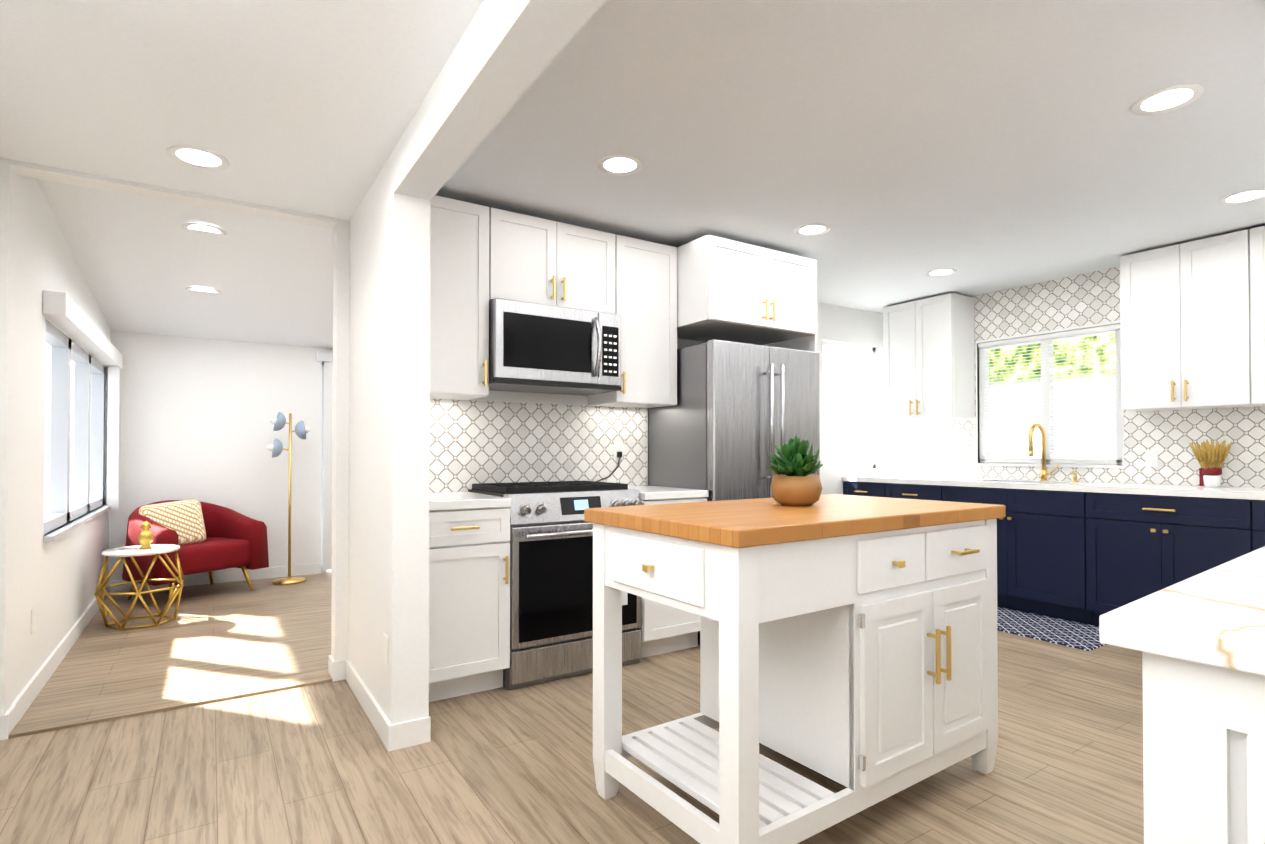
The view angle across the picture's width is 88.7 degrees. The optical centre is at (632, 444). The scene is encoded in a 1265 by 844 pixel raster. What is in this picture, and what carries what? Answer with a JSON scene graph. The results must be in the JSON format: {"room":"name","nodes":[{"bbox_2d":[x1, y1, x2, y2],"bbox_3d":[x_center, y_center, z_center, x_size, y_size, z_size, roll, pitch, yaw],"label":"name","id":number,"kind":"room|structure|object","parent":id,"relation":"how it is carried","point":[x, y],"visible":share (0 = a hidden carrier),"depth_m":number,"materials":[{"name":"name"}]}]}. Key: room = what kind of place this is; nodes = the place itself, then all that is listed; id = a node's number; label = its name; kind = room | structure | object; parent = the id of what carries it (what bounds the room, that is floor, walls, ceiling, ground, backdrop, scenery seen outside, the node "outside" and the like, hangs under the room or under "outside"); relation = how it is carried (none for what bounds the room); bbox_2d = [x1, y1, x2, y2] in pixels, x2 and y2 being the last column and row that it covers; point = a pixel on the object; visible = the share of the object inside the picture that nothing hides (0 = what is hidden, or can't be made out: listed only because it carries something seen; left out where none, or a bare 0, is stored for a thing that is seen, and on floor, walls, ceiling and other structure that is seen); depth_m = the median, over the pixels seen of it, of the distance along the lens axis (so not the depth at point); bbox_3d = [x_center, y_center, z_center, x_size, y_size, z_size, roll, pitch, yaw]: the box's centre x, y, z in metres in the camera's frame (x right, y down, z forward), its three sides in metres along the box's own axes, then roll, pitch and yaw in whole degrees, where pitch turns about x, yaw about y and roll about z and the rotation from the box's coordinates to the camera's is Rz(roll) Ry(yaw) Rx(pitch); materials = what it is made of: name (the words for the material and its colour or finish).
{"room":"kitchen","nodes":[
{"label":"kitchen","id":0,"kind":"room"},
{"bbox_2d":[12,175,110,702],"bbox_3d":[-3.467,-0.123,3.964,0.120,2.600,3.170,0,-1,-33],"label":"wall","id":1,"kind":"structure","parent":0,"point":[56,582],"depth_m":3.07,"materials":[{"name":"paint"}]},
{"bbox_2d":[31,606,35,634],"label":"outlet plates","id":2,"kind":"object","parent":1,"relation":"attached to","point":[33,612],"depth_m":2.97,"materials":[{"name":"plastic"}]},
{"bbox_2d":[43,290,122,541],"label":"sunroom window","id":3,"kind":"structure","parent":1,"relation":"in","point":[64,312],"depth_m":4.34,"materials":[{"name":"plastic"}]},
{"bbox_2d":[36,178,332,348],"bbox_3d":[-2.192,-1.109,4.806,3.165,0.390,3.170,0,-1,-33],"label":"ceiling","id":4,"kind":"structure","parent":0,"point":[143,263],"depth_m":4.10,"materials":[{"name":"paint"}]},
{"bbox_2d":[185,287,221,293],"bbox_3d":[-2.964,-1.065,4.475,0.207,0.004,0.207,1,-1,-42],"label":"recessed light","id":5,"kind":"object","parent":4,"relation":"in","point":[187,288],"depth_m":4.44,"materials":[{"name":"white plastic"}]},
{"bbox_2d":[181,223,226,234],"bbox_3d":[-2.366,-1.187,3.578,0.207,0.004,0.207,0,-1,30],"label":"recessed light","id":6,"kind":"object","parent":4,"relation":"in","point":[196,226],"depth_m":3.54,"materials":[{"name":"white plastic"}]},
{"bbox_2d":[109,331,332,580],"bbox_3d":[-3.025,-0.099,6.073,3.165,2.600,0.120,0,-1,-33],"label":"wall","id":7,"kind":"structure","parent":0,"point":[197,414],"depth_m":5.65,"materials":[{"name":"paint"}]},
{"bbox_2d":[316,351,332,572],"bbox_3d":[-2.439,0.169,6.392,1.250,2.070,0.160,0,-1,-33],"label":"sliding door","id":8,"kind":"structure","parent":7,"relation":"in","point":[325,358],"depth_m":6.06,"materials":[{"name":"plastic"}]},
{"bbox_2d":[0,0,483,220],"bbox_3d":[0.001,-1.199,-0.144,1.340,0.060,7.280,0,-1,-33],"label":"ceiling","id":9,"kind":"structure","parent":0,"point":[309,106],"depth_m":2.07,"materials":[{"name":"paint"}]},
{"bbox_2d":[166,145,229,169],"bbox_3d":[-1.719,-1.136,2.566,0.207,0.004,0.207,0,-1,30],"label":"recessed light","id":10,"kind":"object","parent":9,"relation":"in","point":[194,158],"depth_m":2.56,"materials":[{"name":"white plastic"}]},
{"bbox_2d":[0,158,706,714],"bbox_3d":[-0.848,-0.076,3.708,4.140,2.500,0.120,0,-1,-33],"label":"wall","id":11,"kind":"structure","parent":0,"point":[10,170],"depth_m":2.92,"materials":[{"name":"paint"}]},
{"bbox_2d":[8,671,331,738],"bbox_3d":[-2.012,1.160,2.935,1.200,0.012,0.130,0,-1,-33],"label":"trim","id":12,"kind":"structure","parent":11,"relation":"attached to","point":[63,722],"depth_m":2.87,"materials":[{"name":"brown wood"}]},
{"bbox_2d":[429,399,646,492],"bbox_3d":[-0.607,0.015,3.788,1.672,0.520,0.006,0,-1,-33],"label":"backsplash","id":13,"kind":"structure","parent":11,"relation":"attached to","point":[474,442],"depth_m":3.79,"materials":[{"name":"tile"}]},
{"bbox_2d":[597,442,622,481],"label":"outlet plates","id":14,"kind":"object","parent":13,"relation":"attached to","point":[618,446],"depth_m":4.11,"materials":[{"name":"plastic"}]},
{"bbox_2d":[430,195,676,407],"bbox_3d":[-0.501,-0.732,3.635,1.660,0.970,0.377,0,-1,-33],"label":"upper cabinet","id":15,"kind":"object","parent":11,"relation":"attached to","point":[481,256],"visible":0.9,"depth_m":3.47,"materials":[{"name":"white wood"}]},
{"bbox_2d":[489,298,620,395],"bbox_3d":[-0.470,-0.523,3.601,0.750,0.428,0.469,0,-1,-33],"label":"microwave","id":16,"kind":"object","parent":15,"relation":"attached to","point":[540,348],"visible":0.98,"depth_m":3.44,"materials":[{"name":"silver metal"}]},
{"bbox_2d":[677,235,816,351],"bbox_3d":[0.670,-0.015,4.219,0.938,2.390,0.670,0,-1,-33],"label":"upper cabinet","id":17,"kind":"object","parent":11,"relation":"attached to","point":[733,290],"visible":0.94,"depth_m":3.95,"materials":[{"name":"white wood"}]},
{"bbox_2d":[348,150,429,723],"bbox_3d":[-1.114,-0.055,2.907,0.140,2.440,0.930,0,-1,-33],"label":"wall","id":18,"kind":"structure","parent":0,"point":[389,451],"depth_m":2.55,"materials":[{"name":"paint"}]},
{"bbox_2d":[0,563,430,750],"bbox_3d":[-0.170,1.103,1.611,3.000,0.095,10.450,0,-1,-33],"label":"baseboard","id":19,"kind":"structure","parent":18,"relation":"attached to","point":[400,735],"depth_m":3.12,"materials":[{"name":"white wood"}]},
{"bbox_2d":[383,633,388,666],"label":"outlet plates","id":20,"kind":"object","parent":18,"relation":"attached to","point":[385,638],"depth_m":2.53,"materials":[{"name":"plastic"}]},
{"bbox_2d":[0,570,1143,843],"bbox_3d":[1.092,1.191,2.523,6.450,0.060,10.600,0,-1,-33],"label":"floor","id":21,"kind":"structure","parent":0,"point":[319,763],"depth_m":2.41,"materials":[{"name":"brown wood"}]},
{"bbox_2d":[94,544,184,629],"bbox_3d":[-3.257,0.936,4.298,0.462,0.494,0.528,0,-1,-33],"label":"side table","id":22,"kind":"object","parent":21,"relation":"on","point":[132,552],"visible":0.96,"depth_m":4.22,"materials":[{"name":"gold paint"}]},
{"bbox_2d":[138,521,153,548],"bbox_3d":[-3.229,0.596,4.296,0.084,0.185,0.082,0,-1,-33],"label":"figurine","id":23,"kind":"object","parent":22,"relation":"on","point":[145,538],"visible":1,"depth_m":4.27,"materials":[{"name":"gold metal"}]},
{"bbox_2d":[122,499,268,606],"bbox_3d":[-3.543,0.813,5.161,0.755,0.762,0.850,0,-1,27],"label":"loveseat","id":24,"kind":"object","parent":21,"relation":"on","point":[207,537],"visible":0.81,"depth_m":5.04,"materials":[{"name":"red fabric"}]},
{"bbox_2d":[267,412,309,584],"bbox_3d":[-3.002,0.455,5.652,0.339,1.482,0.260,0,-1,-33],"label":"floor lamp","id":25,"kind":"object","parent":21,"relation":"on","point":[279,422],"visible":1,"depth_m":5.64,"materials":[{"name":"gold metal"}]},
{"bbox_2d":[429,492,510,701],"bbox_3d":[-0.926,0.711,3.171,0.460,0.915,0.662,0,-1,-33],"label":"base cabinet","id":26,"kind":"object","parent":21,"relation":"on","point":[469,593],"visible":0.75,"depth_m":2.96,"materials":[{"name":"white wood"}]},
{"bbox_2d":[468,481,641,689],"bbox_3d":[-0.409,0.693,3.493,0.750,0.958,0.680,0,-1,-33],"label":"range","id":27,"kind":"object","parent":21,"relation":"on","point":[551,583],"visible":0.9,"depth_m":3.20,"materials":[{"name":"silver metal"}]},
{"bbox_2d":[628,485,707,657],"bbox_3d":[0.087,0.718,3.832,0.440,0.915,0.662,0,-1,-33],"label":"base cabinet","id":28,"kind":"object","parent":21,"relation":"on","point":[664,628],"visible":0.23,"depth_m":3.59,"materials":[{"name":"white wood"}]},
{"bbox_2d":[648,339,819,645],"bbox_3d":[0.678,0.290,4.183,0.900,1.780,0.733,0,-1,-33],"label":"refrigerator","id":29,"kind":"object","parent":21,"relation":"on","point":[729,421],"visible":0.35,"depth_m":3.88,"materials":[{"name":"silver metal"}]},
{"bbox_2d":[584,514,1005,843],"bbox_3d":[0.578,0.707,2.206,1.305,0.900,0.752,0,-1,-33],"label":"kitchen island","id":30,"kind":"object","parent":21,"relation":"on","point":[850,642],"depth_m":1.94,"materials":[{"name":"white wood"}]},
{"bbox_2d":[584,494,1005,541],"bbox_3d":[0.582,0.235,2.231,1.323,0.044,0.767,0,-1,-33],"label":"island countertop","id":31,"kind":"structure","parent":30,"relation":"on","point":[743,520],"depth_m":1.98,"materials":[{"name":"brown wood"}]},
{"bbox_2d":[766,435,822,505],"bbox_3d":[0.563,0.089,2.289,0.208,0.249,0.200,0,-1,-33],"label":"potted plant","id":32,"kind":"object","parent":31,"relation":"on","point":[797,484],"visible":1,"depth_m":2.24,"materials":[{"name":"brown plant"}]},
{"bbox_2d":[842,479,877,496],"bbox_3d":[2.274,0.760,5.747,0.616,0.876,0.491,0,-1,-33],"label":"base cabinet","id":33,"kind":"object","parent":21,"relation":"on","point":[860,487],"depth_m":5.63,"materials":[{"name":"blue wood"}]},
{"bbox_2d":[878,479,929,499],"bbox_3d":[2.512,0.755,5.381,0.616,0.876,0.619,0,-1,-33],"label":"base cabinet","id":34,"kind":"object","parent":21,"relation":"on","point":[921,491],"depth_m":5.27,"materials":[{"name":"blue wood"}]},
{"bbox_2d":[930,483,1069,619],"bbox_3d":[2.916,0.749,4.762,0.616,0.876,1.099,0,-1,-33],"label":"base cabinet","id":35,"kind":"object","parent":21,"relation":"on","point":[1033,537],"depth_m":4.48,"materials":[{"name":"blue wood"}]},
{"bbox_2d":[997,606,1106,650],"bbox_3d":[2.447,1.179,4.481,0.620,0.008,1.500,0,-1,-33],"label":"kitchen rug","id":36,"kind":"object","parent":21,"relation":"on","point":[1077,635],"visible":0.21,"depth_m":4.10,"materials":[{"name":"blue fabric"}]},
{"bbox_2d":[1070,491,1233,625],"bbox_3d":[3.403,0.740,4.016,0.616,0.876,0.919,0,-1,-33],"label":"base cabinet","id":37,"kind":"object","parent":21,"relation":"on","point":[1090,553],"depth_m":3.95,"materials":[{"name":"blue wood"}]},
{"bbox_2d":[842,475,1264,498],"bbox_3d":[3.073,0.288,4.518,0.626,0.040,3.430,0,-1,-33],"label":"countertop","id":38,"kind":"structure","parent":37,"relation":"on","point":[1259,493],"depth_m":4.33,"materials":[{"name":"white stone"}]},
{"bbox_2d":[1028,423,1057,480],"bbox_3d":[3.048,0.055,4.807,0.246,0.433,0.136,0,-1,-33],"label":"faucet","id":39,"kind":"object","parent":38,"relation":"on","point":[1044,473],"visible":1,"depth_m":4.86,"materials":[{"name":"gold metal"}]},
{"bbox_2d":[1070,472,1078,481],"bbox_3d":[3.203,0.231,4.698,0.084,0.078,0.044,0,-1,-33],"label":"soap dispenser","id":40,"kind":"object","parent":38,"relation":"on","point":[1074,476],"visible":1,"depth_m":4.70,"materials":[{"name":"gold metal"}]},
{"bbox_2d":[1189,439,1231,487],"bbox_3d":[3.587,0.115,4.020,0.208,0.296,0.220,0,-1,-33],"label":"potted plant","id":41,"kind":"object","parent":38,"relation":"on","point":[1208,455],"visible":1,"depth_m":3.98,"materials":[{"name":"yellow plant"}]},
{"bbox_2d":[1142,654,1264,843],"bbox_3d":[1.859,0.704,1.005,2.187,0.880,1.299,0,-1,-33],"label":"base cabinet","id":42,"kind":"object","parent":21,"relation":"on","point":[1204,730],"depth_m":0.80,"materials":[{"name":"wood"}]},
{"bbox_2d":[1099,546,1264,681],"bbox_3d":[1.868,0.245,1.016,2.272,0.038,1.404,0,-1,-33],"label":"countertop","id":43,"kind":"structure","parent":42,"relation":"on","point":[1213,618],"depth_m":0.84,"materials":[{"name":"white stone"}]},
{"bbox_2d":[1234,495,1264,558],"bbox_3d":[3.798,0.733,3.410,0.616,0.876,0.766,0,-1,-33],"label":"base cabinet","id":44,"kind":"object","parent":21,"relation":"on","point":[1249,512],"depth_m":3.53,"materials":[{"name":"blue wood"}]},
{"bbox_2d":[771,302,885,494],"bbox_3d":[1.591,-0.054,5.680,2.100,2.500,0.120,0,-1,-33],"label":"wall","id":45,"kind":"structure","parent":0,"point":[841,324],"depth_m":5.88,"materials":[{"name":"paint"}]},
{"bbox_2d":[823,341,875,468],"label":"window","id":46,"kind":"structure","parent":45,"relation":"in","point":[871,416],"depth_m":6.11,"materials":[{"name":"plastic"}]},
{"bbox_2d":[436,0,1264,313],"bbox_3d":[2.477,-1.319,1.663,4.780,0.060,7.600,0,-1,-33],"label":"ceiling","id":47,"kind":"structure","parent":0,"point":[900,148],"depth_m":2.67,"materials":[{"name":"paint"}]},
{"bbox_2d":[394,0,604,199],"bbox_3d":[0.875,-1.154,-0.130,0.140,0.310,6.350,0,-1,-33],"label":"beam","id":48,"kind":"structure","parent":47,"relation":"attached to","point":[503,55],"depth_m":1.80,"materials":[{"name":"paint"}]},
{"bbox_2d":[597,154,642,175],"bbox_3d":[-0.057,-1.272,2.947,0.207,0.004,0.207,1,-1,-42],"label":"recessed light","id":49,"kind":"object","parent":47,"relation":"in","point":[622,165],"depth_m":2.95,"materials":[{"name":"white plastic"}]},
{"bbox_2d":[794,223,830,235],"bbox_3d":[1.056,-1.263,3.804,0.207,0.004,0.207,1,-1,-42],"label":"recessed light","id":50,"kind":"object","parent":47,"relation":"in","point":[811,230],"depth_m":3.80,"materials":[{"name":"white plastic"}]},
{"bbox_2d":[925,268,956,276],"bbox_3d":[2.244,-1.253,4.710,0.207,0.004,0.207,0,-1,30],"label":"recessed light","id":51,"kind":"object","parent":47,"relation":"in","point":[946,271],"depth_m":4.70,"materials":[{"name":"white plastic"}]},
{"bbox_2d":[1131,84,1203,115],"bbox_3d":[1.982,-1.278,2.403,0.207,0.004,0.207,1,-1,-42],"label":"recessed light","id":52,"kind":"object","parent":47,"relation":"in","point":[1176,99],"depth_m":2.40,"materials":[{"name":"white plastic"}]},
{"bbox_2d":[1218,188,1264,204],"bbox_3d":[3.134,-1.268,3.309,0.207,0.004,0.207,1,-1,-42],"label":"recessed light","id":53,"kind":"object","parent":47,"relation":"in","point":[1259,193],"depth_m":3.32,"materials":[{"name":"white plastic"}]},
{"bbox_2d":[978,326,1099,456],"bbox_3d":[4.496,-0.083,3.038,0.120,2.500,7.720,0,-1,-33],"label":"wall","id":54,"kind":"structure","parent":0,"point":[978,378],"depth_m":5.40,"materials":[{"name":"paint"}]},
{"bbox_2d":[975,320,1123,467],"bbox_3d":[3.192,-0.351,4.996,0.110,1.040,1.044,0,-1,-33],"label":"kitchen window","id":55,"kind":"structure","parent":54,"relation":"in","point":[1046,339],"depth_m":4.97,"materials":[{"name":"plastic"}]},
{"bbox_2d":[885,267,1264,487],"bbox_3d":[3.343,-0.485,4.696,0.006,1.540,3.450,0,-1,-33],"label":"backsplash","id":56,"kind":"structure","parent":54,"relation":"attached to","point":[924,448],"depth_m":4.74,"materials":[{"name":"tile"}]},
{"bbox_2d":[1145,450,1157,466],"label":"outlet plates","id":57,"kind":"object","parent":56,"relation":"attached to","point":[1151,458],"depth_m":4.39,"materials":[{"name":"plastic"}]},
{"label":"outside","id":58,"kind":"structure","parent":0,"visible":0},
{"bbox_2d":[989,332,1115,458],"bbox_3d":[4.265,-0.554,5.686,0.020,4.500,5.000,0,-1,-33],"label":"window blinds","id":59,"kind":"object","parent":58,"point":[1005,433],"depth_m":6.05,"materials":[{"name":"white plastic"}]}
]}

